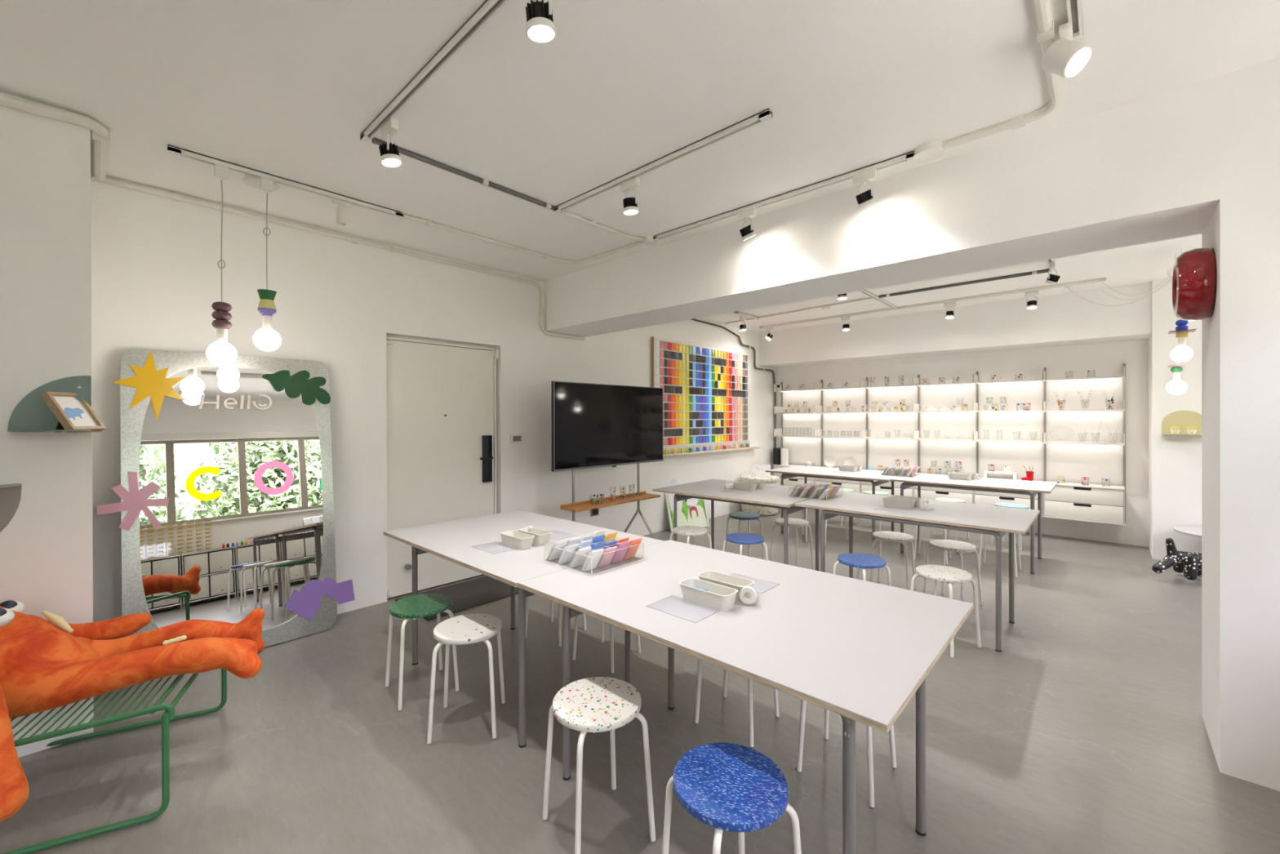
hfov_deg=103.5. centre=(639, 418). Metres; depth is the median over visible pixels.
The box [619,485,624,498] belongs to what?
drinking glass
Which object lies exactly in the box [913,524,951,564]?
stool
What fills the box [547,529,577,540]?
cutting mat
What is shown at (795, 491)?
card stack
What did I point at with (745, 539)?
stool
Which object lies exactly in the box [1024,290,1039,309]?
track spotlight
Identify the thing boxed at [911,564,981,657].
stool
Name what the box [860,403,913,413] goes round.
wall shelf
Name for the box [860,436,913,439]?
tray
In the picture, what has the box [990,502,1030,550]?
stool
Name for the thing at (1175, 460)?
wall
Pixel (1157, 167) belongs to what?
ceiling beam
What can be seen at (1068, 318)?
wall
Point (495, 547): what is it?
cutting mat
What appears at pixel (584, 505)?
shelf
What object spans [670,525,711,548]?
stool
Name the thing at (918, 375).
upright
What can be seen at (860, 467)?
bin
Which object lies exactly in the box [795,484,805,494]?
card stack
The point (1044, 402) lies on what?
wall shelf
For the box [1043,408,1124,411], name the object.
tray
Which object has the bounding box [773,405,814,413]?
wall shelf
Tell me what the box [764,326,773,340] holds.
track spotlight
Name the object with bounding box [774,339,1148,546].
wall
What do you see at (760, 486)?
bin
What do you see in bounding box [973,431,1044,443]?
wall shelf
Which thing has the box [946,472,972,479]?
bin
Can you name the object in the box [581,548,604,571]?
card stack
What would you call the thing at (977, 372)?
upright
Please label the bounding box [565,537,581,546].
card stack
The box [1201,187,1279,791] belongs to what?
wall
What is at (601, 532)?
card stack
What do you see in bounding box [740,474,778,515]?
table
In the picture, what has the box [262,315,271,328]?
socket
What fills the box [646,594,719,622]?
cutting mat
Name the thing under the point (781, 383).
upright
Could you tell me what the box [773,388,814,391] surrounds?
light strip
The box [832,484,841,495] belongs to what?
card stack
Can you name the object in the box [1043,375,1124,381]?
tray
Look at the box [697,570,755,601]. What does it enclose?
bin
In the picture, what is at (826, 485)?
card stack
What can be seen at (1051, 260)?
track
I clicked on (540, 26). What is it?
track spotlight
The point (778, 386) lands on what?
security camera
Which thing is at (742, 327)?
track spotlight
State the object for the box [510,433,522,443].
wall panel
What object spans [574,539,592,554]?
card stack
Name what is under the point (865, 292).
track
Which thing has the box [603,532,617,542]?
card stack
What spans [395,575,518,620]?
door mat
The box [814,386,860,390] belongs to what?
tray
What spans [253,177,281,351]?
pendant lamp
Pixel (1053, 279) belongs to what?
track spotlight
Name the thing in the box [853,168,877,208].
track spotlight
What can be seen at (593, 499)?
drinking glass
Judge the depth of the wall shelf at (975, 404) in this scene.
6.21 m
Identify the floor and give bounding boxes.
[0,505,1279,853]
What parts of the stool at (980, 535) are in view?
leg, leg, leg, leg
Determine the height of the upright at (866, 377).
1.795 m
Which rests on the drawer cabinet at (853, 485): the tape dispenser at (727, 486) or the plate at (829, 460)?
the plate at (829, 460)
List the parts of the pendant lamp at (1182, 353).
bulb, square plate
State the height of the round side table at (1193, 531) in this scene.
0.388 m
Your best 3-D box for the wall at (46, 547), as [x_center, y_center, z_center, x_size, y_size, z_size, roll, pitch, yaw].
[-3.678,0.039,1.624,0.758,2.833,2.596,0,0,43]
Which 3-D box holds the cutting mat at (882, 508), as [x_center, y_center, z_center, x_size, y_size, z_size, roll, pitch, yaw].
[1.877,0.670,3.742,0.230,0.002,0.156,0,0,43]
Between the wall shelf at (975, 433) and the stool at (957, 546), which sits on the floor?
the stool at (957, 546)
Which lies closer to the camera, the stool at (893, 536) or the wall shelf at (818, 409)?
the stool at (893, 536)
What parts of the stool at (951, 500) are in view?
seat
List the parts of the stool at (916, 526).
leg, leg, leg, leg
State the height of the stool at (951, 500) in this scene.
0.457 m
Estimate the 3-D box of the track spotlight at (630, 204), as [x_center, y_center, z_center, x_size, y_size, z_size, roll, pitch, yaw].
[-0.053,-1.271,2.892,0.120,0.186,0.092,0,0,43]
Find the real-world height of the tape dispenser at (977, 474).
0.068 m
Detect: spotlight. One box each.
[331,197,351,225]
[378,116,402,167]
[525,0,555,43]
[621,176,639,214]
[737,207,756,240]
[739,315,746,330]
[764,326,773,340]
[837,293,847,299]
[840,315,850,330]
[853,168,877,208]
[943,301,955,318]
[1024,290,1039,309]
[1040,22,1092,78]
[1044,261,1060,284]
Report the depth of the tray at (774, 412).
8.11 m
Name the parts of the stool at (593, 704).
leg, leg, seat, leg, leg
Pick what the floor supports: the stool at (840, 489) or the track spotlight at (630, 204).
the stool at (840, 489)
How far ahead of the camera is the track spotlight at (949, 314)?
5.97 m
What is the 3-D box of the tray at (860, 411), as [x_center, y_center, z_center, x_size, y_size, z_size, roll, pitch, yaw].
[3.585,-0.095,7.276,0.698,0.022,0.276,0,0,43]
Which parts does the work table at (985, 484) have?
leg, leg, rail, leg, leg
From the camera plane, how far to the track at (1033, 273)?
5.16 m
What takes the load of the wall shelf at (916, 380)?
attached to the wall at (1073, 462)
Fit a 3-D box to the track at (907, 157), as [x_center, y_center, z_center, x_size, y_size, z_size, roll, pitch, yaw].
[0.773,-1.378,3.248,1.830,0.029,0.035,0,0,43]
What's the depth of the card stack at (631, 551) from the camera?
2.48 m
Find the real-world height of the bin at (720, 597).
0.062 m
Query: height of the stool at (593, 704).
0.457 m
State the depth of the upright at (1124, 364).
5.72 m
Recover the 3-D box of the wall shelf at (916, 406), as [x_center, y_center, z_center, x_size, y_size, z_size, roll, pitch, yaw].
[4.101,-0.147,6.799,0.690,0.127,0.276,0,0,43]
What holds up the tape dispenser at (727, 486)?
on the work table at (778, 497)
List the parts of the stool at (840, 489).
seat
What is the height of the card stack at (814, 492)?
0.096 m
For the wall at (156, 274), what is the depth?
3.85 m
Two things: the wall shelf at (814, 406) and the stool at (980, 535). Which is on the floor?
the stool at (980, 535)
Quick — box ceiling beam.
[544,57,1279,337]
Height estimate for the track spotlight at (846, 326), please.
0.186 m
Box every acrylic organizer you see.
[543,533,644,575]
[788,483,842,500]
[880,466,920,477]
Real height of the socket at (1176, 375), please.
0.068 m
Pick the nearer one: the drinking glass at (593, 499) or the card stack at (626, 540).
the card stack at (626, 540)
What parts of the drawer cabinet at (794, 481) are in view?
drawer, drawer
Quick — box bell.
[1172,247,1217,320]
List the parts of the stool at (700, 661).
leg, leg, leg, leg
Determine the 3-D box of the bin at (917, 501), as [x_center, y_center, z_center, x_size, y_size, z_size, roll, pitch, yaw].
[2.067,0.639,3.934,0.225,0.062,0.095,0,0,43]
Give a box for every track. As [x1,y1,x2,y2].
[167,144,403,217]
[360,0,510,143]
[372,137,555,210]
[553,108,772,213]
[653,151,914,240]
[733,311,759,319]
[760,277,1106,328]
[859,289,897,309]
[1046,258,1054,271]
[1066,0,1083,43]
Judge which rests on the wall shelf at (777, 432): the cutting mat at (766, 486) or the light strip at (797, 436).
the light strip at (797, 436)
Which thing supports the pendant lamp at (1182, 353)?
hanging from the ceiling
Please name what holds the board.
attached to the wall at (156, 274)
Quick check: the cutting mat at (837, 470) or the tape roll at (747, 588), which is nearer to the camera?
the tape roll at (747, 588)
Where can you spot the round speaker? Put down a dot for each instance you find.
(807, 463)
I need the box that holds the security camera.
[776,384,781,390]
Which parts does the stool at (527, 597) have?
leg, leg, leg, leg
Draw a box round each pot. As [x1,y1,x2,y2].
[1169,426,1180,433]
[1186,426,1197,433]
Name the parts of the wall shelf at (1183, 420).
shelf plate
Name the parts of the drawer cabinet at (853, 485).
drawer, drawer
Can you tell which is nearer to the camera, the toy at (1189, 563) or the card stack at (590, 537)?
the card stack at (590, 537)
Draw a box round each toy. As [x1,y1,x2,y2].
[0,600,265,821]
[1151,537,1201,580]
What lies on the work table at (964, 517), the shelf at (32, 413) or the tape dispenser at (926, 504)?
the tape dispenser at (926, 504)
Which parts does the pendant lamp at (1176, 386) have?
pink plate, bulb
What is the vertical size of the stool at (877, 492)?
0.457 m
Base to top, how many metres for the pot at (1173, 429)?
0.066 m
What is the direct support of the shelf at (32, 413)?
attached to the wall at (46, 547)
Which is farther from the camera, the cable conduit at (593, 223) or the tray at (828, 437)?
the tray at (828, 437)
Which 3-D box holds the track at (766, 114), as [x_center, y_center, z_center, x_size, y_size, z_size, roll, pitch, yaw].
[0.017,-1.375,2.798,1.555,0.029,0.035,0,0,43]
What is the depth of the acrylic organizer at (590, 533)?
2.43 m
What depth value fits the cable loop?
4.65 m
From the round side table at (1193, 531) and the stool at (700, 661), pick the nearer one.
the stool at (700, 661)
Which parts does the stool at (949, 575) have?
leg, leg, seat, leg, leg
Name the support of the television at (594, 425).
attached to the tv stand
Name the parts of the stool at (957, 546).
leg, leg, seat, leg, leg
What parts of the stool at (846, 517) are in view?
leg, leg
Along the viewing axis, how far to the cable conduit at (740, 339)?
8.55 m
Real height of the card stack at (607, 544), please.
0.092 m
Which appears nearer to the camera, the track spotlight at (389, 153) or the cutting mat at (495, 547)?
the track spotlight at (389, 153)
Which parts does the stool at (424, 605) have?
leg, leg, seat, leg, leg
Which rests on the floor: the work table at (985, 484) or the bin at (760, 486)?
the work table at (985, 484)
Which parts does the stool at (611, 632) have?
leg, leg, leg, leg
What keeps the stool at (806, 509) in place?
on the floor
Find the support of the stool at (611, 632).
on the floor
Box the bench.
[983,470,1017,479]
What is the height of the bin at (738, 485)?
0.062 m
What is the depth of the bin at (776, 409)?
8.32 m
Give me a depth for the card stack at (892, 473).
5.80 m
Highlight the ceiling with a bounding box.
[0,0,1279,333]
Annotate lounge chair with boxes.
[1,668,226,853]
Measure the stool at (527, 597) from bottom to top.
0.457 m
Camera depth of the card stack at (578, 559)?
2.35 m
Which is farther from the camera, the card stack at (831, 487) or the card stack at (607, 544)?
the card stack at (831, 487)
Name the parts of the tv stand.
post, leg, post, leg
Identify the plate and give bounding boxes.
[824,455,835,466]
[844,456,856,465]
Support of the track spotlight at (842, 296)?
attached to the ceiling
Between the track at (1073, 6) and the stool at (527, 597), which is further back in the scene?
the stool at (527, 597)
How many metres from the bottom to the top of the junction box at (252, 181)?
0.042 m
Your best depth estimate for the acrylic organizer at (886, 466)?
5.82 m
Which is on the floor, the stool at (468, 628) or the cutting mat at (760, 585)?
the stool at (468, 628)
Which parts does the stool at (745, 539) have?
leg, leg, seat, leg, leg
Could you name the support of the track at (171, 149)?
attached to the ceiling
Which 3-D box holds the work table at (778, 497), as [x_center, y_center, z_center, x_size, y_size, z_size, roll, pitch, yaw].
[0.984,1.054,4.793,1.362,0.765,1.060,0,0,41]
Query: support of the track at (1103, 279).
attached to the ceiling
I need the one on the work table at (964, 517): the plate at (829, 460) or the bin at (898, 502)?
the bin at (898, 502)
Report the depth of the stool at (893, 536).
4.20 m
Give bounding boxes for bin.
[499,529,534,549]
[517,527,551,545]
[679,577,737,611]
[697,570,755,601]
[733,481,757,490]
[742,480,765,489]
[774,407,787,412]
[838,465,857,471]
[844,464,862,471]
[881,496,915,508]
[888,494,922,506]
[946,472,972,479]
[951,471,976,479]
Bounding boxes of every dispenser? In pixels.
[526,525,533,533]
[724,480,735,488]
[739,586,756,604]
[920,498,934,510]
[975,473,982,479]
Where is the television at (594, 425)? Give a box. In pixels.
[551,381,662,471]
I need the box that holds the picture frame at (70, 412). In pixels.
[40,391,106,432]
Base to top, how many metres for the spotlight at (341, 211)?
0.144 m
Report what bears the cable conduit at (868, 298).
attached to the ceiling
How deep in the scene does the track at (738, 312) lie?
6.74 m
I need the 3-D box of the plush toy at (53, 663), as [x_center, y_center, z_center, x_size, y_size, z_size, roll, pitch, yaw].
[-2.207,0.921,1.956,0.817,0.709,1.208,0,0,39]
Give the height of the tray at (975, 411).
0.022 m
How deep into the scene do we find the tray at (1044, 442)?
5.76 m
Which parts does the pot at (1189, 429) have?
pot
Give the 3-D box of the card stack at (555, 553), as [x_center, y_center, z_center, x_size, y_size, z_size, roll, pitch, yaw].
[-0.406,0.644,2.478,0.079,0.095,0.074,0,0,43]
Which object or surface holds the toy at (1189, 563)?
on the floor
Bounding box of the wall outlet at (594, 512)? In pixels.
[590,507,599,516]
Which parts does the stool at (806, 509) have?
leg, leg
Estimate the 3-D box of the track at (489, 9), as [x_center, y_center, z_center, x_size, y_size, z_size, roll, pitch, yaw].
[-0.591,-1.371,1.771,2.070,0.029,0.035,0,0,43]
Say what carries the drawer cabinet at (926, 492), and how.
attached to the wall at (1073, 462)
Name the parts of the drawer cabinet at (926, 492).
drawer, drawer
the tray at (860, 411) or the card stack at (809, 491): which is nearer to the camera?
the card stack at (809, 491)
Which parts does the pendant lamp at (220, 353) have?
cord, bulb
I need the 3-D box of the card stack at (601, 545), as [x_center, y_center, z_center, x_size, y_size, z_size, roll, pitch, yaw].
[-0.221,0.642,2.425,0.079,0.097,0.074,0,0,43]
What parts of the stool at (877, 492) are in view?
seat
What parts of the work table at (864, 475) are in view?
leg, rail, leg, leg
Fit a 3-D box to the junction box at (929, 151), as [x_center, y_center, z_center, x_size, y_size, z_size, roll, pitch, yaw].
[1.482,-1.372,2.593,0.143,0.042,0.143,0,0,43]
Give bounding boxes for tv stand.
[560,462,660,538]
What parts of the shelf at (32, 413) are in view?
shelf plate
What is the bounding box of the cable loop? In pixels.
[1063,253,1176,306]
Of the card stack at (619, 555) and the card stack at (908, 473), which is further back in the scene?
the card stack at (908, 473)
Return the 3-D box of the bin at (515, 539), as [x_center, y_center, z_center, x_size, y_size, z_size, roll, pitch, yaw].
[-0.675,0.664,2.770,0.225,0.062,0.095,0,0,43]
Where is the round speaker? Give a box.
[804,461,811,466]
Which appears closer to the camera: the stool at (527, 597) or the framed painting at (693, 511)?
the stool at (527, 597)
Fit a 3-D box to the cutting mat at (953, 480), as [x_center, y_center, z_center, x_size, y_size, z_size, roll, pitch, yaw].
[3.341,0.652,5.343,0.230,0.002,0.156,0,0,43]
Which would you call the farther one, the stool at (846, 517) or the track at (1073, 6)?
the stool at (846, 517)
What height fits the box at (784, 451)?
0.270 m
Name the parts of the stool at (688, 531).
seat, leg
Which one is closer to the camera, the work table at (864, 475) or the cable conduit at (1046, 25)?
the cable conduit at (1046, 25)
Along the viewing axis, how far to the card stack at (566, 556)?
2.41 m
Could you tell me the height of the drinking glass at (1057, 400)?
0.115 m
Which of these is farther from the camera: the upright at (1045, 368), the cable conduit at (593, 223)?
the upright at (1045, 368)
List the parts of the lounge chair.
seat rail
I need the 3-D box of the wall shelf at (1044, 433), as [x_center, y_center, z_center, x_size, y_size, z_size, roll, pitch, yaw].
[5.131,0.228,5.850,0.696,0.127,0.276,0,0,43]
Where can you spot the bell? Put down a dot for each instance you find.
(1194, 278)
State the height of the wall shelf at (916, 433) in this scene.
0.127 m
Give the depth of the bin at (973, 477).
5.44 m
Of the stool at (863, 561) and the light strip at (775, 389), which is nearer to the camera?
the stool at (863, 561)
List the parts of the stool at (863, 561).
leg, leg, seat, leg, leg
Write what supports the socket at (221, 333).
attached to the pendant lamp at (220, 353)
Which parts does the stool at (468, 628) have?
leg, leg, seat, leg, leg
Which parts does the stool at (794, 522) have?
leg, seat, leg, leg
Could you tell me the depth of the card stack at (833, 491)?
4.31 m
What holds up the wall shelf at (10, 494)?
attached to the wall at (46, 547)
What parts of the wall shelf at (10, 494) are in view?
shelf plate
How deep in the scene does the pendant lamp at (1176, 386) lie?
4.43 m
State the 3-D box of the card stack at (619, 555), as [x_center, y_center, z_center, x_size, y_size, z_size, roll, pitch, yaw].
[-0.099,0.640,2.429,0.079,0.100,0.074,0,0,43]
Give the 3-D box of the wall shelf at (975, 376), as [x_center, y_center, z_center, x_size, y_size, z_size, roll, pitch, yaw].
[4.613,-0.512,6.324,0.690,0.127,0.276,0,0,43]
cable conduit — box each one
[0,93,110,181]
[92,173,585,340]
[402,213,643,263]
[559,210,644,241]
[690,318,739,337]
[724,297,872,324]
[737,336,776,448]
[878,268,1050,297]
[941,0,1062,149]
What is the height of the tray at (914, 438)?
0.022 m
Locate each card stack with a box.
[546,540,567,560]
[557,542,579,564]
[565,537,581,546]
[568,546,591,567]
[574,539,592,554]
[579,534,594,542]
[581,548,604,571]
[589,542,604,551]
[591,534,604,545]
[592,528,606,537]
[596,546,617,567]
[602,540,617,549]
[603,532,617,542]
[610,541,630,563]
[615,537,629,546]
[622,537,642,559]
[790,484,801,496]
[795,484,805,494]
[799,485,810,497]
[804,484,815,496]
[808,486,820,497]
[814,485,824,497]
[817,488,830,499]
[818,484,828,496]
[824,486,834,497]
[828,485,837,497]
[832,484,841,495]
[881,466,889,475]
[889,466,897,475]
[897,467,906,475]
[905,466,914,476]
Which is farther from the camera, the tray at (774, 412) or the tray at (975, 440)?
the tray at (774, 412)
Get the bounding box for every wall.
[0,91,93,757]
[90,172,774,638]
[759,282,1151,367]
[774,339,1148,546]
[1148,277,1201,559]
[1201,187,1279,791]
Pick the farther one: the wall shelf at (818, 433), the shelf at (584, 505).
the wall shelf at (818, 433)
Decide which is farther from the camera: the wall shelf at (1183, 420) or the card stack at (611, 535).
the wall shelf at (1183, 420)
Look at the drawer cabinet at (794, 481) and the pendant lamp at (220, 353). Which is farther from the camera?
the drawer cabinet at (794, 481)
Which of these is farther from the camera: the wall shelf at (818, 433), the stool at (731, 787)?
the wall shelf at (818, 433)
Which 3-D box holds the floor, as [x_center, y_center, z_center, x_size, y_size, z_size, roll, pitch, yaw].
[1.115,1.501,2.680,7.200,0.120,11.040,0,0,43]
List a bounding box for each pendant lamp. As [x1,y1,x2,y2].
[205,164,237,366]
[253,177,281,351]
[1165,316,1187,394]
[1168,248,1196,361]
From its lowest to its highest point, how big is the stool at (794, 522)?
0.457 m
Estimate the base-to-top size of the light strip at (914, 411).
0.022 m
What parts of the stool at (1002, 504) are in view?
leg, seat, leg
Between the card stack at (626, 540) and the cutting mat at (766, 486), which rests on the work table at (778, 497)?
the cutting mat at (766, 486)
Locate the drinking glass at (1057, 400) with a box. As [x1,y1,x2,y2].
[1057,400,1065,409]
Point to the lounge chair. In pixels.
(168, 715)
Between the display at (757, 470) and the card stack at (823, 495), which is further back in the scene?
the display at (757, 470)
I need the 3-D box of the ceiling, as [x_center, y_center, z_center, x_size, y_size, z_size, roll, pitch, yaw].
[1.107,-1.467,2.673,7.200,0.150,11.040,0,0,43]
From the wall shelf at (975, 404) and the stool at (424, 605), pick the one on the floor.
the stool at (424, 605)
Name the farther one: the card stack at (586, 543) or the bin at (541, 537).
the bin at (541, 537)
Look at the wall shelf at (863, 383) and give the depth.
7.28 m
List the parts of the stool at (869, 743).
leg, leg, leg, leg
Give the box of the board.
[651,336,759,457]
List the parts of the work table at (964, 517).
leg, leg, rail, leg, leg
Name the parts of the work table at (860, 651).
leg, leg, rail, leg, leg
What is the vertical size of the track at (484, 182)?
0.032 m
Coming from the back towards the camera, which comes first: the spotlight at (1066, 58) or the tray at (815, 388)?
the tray at (815, 388)
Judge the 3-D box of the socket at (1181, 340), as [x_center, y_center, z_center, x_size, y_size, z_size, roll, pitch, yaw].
[4.453,-0.631,4.150,0.046,0.068,0.046,0,0,43]
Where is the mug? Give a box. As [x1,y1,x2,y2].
[1003,465,1013,472]
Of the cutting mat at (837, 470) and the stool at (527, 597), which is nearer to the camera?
the stool at (527, 597)
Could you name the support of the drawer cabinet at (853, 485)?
attached to the wall at (1073, 462)
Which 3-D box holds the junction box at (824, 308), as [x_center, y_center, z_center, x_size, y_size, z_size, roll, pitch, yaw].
[2.306,-1.383,6.263,0.099,0.042,0.099,0,0,43]
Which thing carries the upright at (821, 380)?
attached to the wall at (1073, 462)
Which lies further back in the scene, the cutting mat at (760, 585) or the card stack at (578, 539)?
the card stack at (578, 539)
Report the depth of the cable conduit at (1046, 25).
2.14 m
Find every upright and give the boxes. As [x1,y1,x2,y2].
[780,382,782,448]
[821,379,822,466]
[866,377,867,469]
[917,374,919,472]
[976,371,978,476]
[1044,367,1046,480]
[1123,363,1125,521]
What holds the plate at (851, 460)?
on the drawer cabinet at (853, 485)
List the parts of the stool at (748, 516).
leg, leg, seat, leg, leg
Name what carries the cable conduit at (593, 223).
attached to the ceiling
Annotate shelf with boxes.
[0,483,22,532]
[7,375,91,431]
[560,490,660,511]
[773,382,814,391]
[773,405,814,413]
[773,428,814,437]
[814,379,860,390]
[814,404,860,413]
[814,429,866,438]
[860,377,913,388]
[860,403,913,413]
[860,430,917,439]
[913,373,974,386]
[913,402,973,413]
[913,430,976,441]
[973,370,1043,383]
[973,400,1043,412]
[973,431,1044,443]
[1043,366,1124,381]
[1043,399,1124,411]
[1043,432,1124,445]
[1161,410,1201,434]
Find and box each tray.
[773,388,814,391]
[773,412,814,413]
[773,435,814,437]
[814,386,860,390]
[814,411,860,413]
[814,435,859,438]
[860,384,913,388]
[860,411,912,413]
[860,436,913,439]
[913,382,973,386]
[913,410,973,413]
[913,437,973,441]
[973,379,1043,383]
[973,409,1043,412]
[973,439,1042,443]
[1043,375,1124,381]
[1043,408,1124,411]
[1043,440,1124,445]
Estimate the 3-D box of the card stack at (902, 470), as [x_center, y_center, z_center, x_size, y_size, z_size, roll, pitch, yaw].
[2.988,0.603,5.767,0.079,0.094,0.071,0,0,43]
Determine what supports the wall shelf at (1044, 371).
attached to the upright at (1045, 368)
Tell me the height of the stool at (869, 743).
0.457 m
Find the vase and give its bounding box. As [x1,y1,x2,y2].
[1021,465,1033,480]
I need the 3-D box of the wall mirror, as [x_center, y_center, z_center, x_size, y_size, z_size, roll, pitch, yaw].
[-2.518,0.518,3.189,0.210,1.852,1.245,0,0,43]
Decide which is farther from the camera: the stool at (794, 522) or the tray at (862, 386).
the tray at (862, 386)
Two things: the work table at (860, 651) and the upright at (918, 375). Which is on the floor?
the work table at (860, 651)
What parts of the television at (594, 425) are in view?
screen panel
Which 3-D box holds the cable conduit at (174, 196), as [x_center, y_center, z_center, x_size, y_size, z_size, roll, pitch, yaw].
[-1.834,-1.110,4.151,0.038,0.531,3.620,0,0,43]
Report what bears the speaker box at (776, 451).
on the drawer cabinet at (794, 481)
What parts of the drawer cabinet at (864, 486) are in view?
drawer, drawer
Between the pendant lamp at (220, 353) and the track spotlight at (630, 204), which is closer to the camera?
the pendant lamp at (220, 353)
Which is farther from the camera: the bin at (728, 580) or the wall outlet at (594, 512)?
the wall outlet at (594, 512)
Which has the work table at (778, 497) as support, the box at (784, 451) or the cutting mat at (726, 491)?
the cutting mat at (726, 491)
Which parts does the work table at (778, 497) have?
leg, leg, rail, leg, leg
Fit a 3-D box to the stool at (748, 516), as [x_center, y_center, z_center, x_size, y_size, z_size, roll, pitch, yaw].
[1.062,1.203,5.140,0.310,0.457,0.310,0,0,-19]
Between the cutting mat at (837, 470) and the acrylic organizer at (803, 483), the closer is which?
the acrylic organizer at (803, 483)
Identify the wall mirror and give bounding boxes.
[96,348,355,647]
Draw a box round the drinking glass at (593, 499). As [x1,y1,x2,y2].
[589,494,596,504]
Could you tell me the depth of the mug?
6.32 m
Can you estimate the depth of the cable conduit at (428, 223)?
3.99 m
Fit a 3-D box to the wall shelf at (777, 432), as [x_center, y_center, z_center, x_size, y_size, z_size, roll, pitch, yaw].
[2.560,0.229,8.224,0.687,0.127,0.276,0,0,43]
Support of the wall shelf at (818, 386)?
attached to the wall at (1073, 462)
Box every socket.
[216,328,227,341]
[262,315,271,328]
[1173,372,1180,379]
[1177,337,1186,346]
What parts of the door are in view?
frame, handle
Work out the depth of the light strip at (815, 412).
7.64 m
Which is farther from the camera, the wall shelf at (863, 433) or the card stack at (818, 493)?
the wall shelf at (863, 433)
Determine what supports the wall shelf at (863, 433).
attached to the upright at (866, 377)
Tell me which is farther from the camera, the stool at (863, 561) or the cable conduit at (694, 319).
the cable conduit at (694, 319)
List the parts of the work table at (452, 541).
leg, rail, leg, leg, leg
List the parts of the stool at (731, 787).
leg, leg, seat, leg, leg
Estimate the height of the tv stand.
1.500 m
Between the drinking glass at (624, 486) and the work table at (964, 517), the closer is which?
the work table at (964, 517)
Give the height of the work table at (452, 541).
0.750 m
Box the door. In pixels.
[386,337,499,598]
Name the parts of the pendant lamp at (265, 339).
cord, bulb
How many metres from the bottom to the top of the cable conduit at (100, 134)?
0.070 m
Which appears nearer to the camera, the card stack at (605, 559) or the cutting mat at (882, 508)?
the card stack at (605, 559)
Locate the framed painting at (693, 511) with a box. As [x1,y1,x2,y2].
[664,478,709,532]
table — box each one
[383,510,664,747]
[517,539,973,853]
[652,479,820,570]
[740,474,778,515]
[764,465,906,547]
[794,490,1039,652]
[890,473,1057,573]
[1173,525,1201,537]
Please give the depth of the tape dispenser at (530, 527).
2.94 m
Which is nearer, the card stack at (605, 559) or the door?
the card stack at (605, 559)
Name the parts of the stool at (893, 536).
leg, leg, seat, leg, leg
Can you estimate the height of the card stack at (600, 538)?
0.106 m
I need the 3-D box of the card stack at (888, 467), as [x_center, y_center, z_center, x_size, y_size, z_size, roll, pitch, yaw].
[2.865,0.600,5.881,0.079,0.100,0.071,0,0,43]
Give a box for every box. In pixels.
[243,174,279,191]
[643,235,657,245]
[773,448,780,464]
[780,448,788,465]
[822,304,830,310]
[912,140,944,162]
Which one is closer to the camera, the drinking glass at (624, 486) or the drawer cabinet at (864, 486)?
the drinking glass at (624, 486)
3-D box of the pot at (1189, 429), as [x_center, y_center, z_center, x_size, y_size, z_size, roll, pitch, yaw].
[5.344,0.111,4.891,0.066,0.066,0.066,0,0,-2]
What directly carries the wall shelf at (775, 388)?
attached to the wall at (1073, 462)
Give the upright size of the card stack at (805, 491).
0.098 m
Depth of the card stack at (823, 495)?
4.18 m
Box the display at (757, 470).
[751,464,770,477]
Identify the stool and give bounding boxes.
[385,593,459,710]
[426,613,505,743]
[525,596,586,646]
[542,676,655,853]
[572,614,640,672]
[662,742,801,853]
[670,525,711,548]
[694,658,779,746]
[722,533,768,559]
[724,511,764,559]
[769,517,813,568]
[787,506,821,542]
[796,699,896,807]
[822,509,848,545]
[833,552,891,586]
[838,488,858,526]
[858,490,888,530]
[870,530,915,590]
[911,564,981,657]
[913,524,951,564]
[923,539,982,604]
[930,497,968,540]
[978,533,1021,577]
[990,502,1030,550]
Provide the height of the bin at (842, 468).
0.062 m
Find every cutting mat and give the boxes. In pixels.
[471,541,516,554]
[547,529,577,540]
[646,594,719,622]
[722,489,751,493]
[728,572,780,593]
[764,484,777,488]
[833,470,855,472]
[873,506,913,512]
[942,479,968,482]
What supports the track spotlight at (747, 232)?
attached to the track at (907, 157)

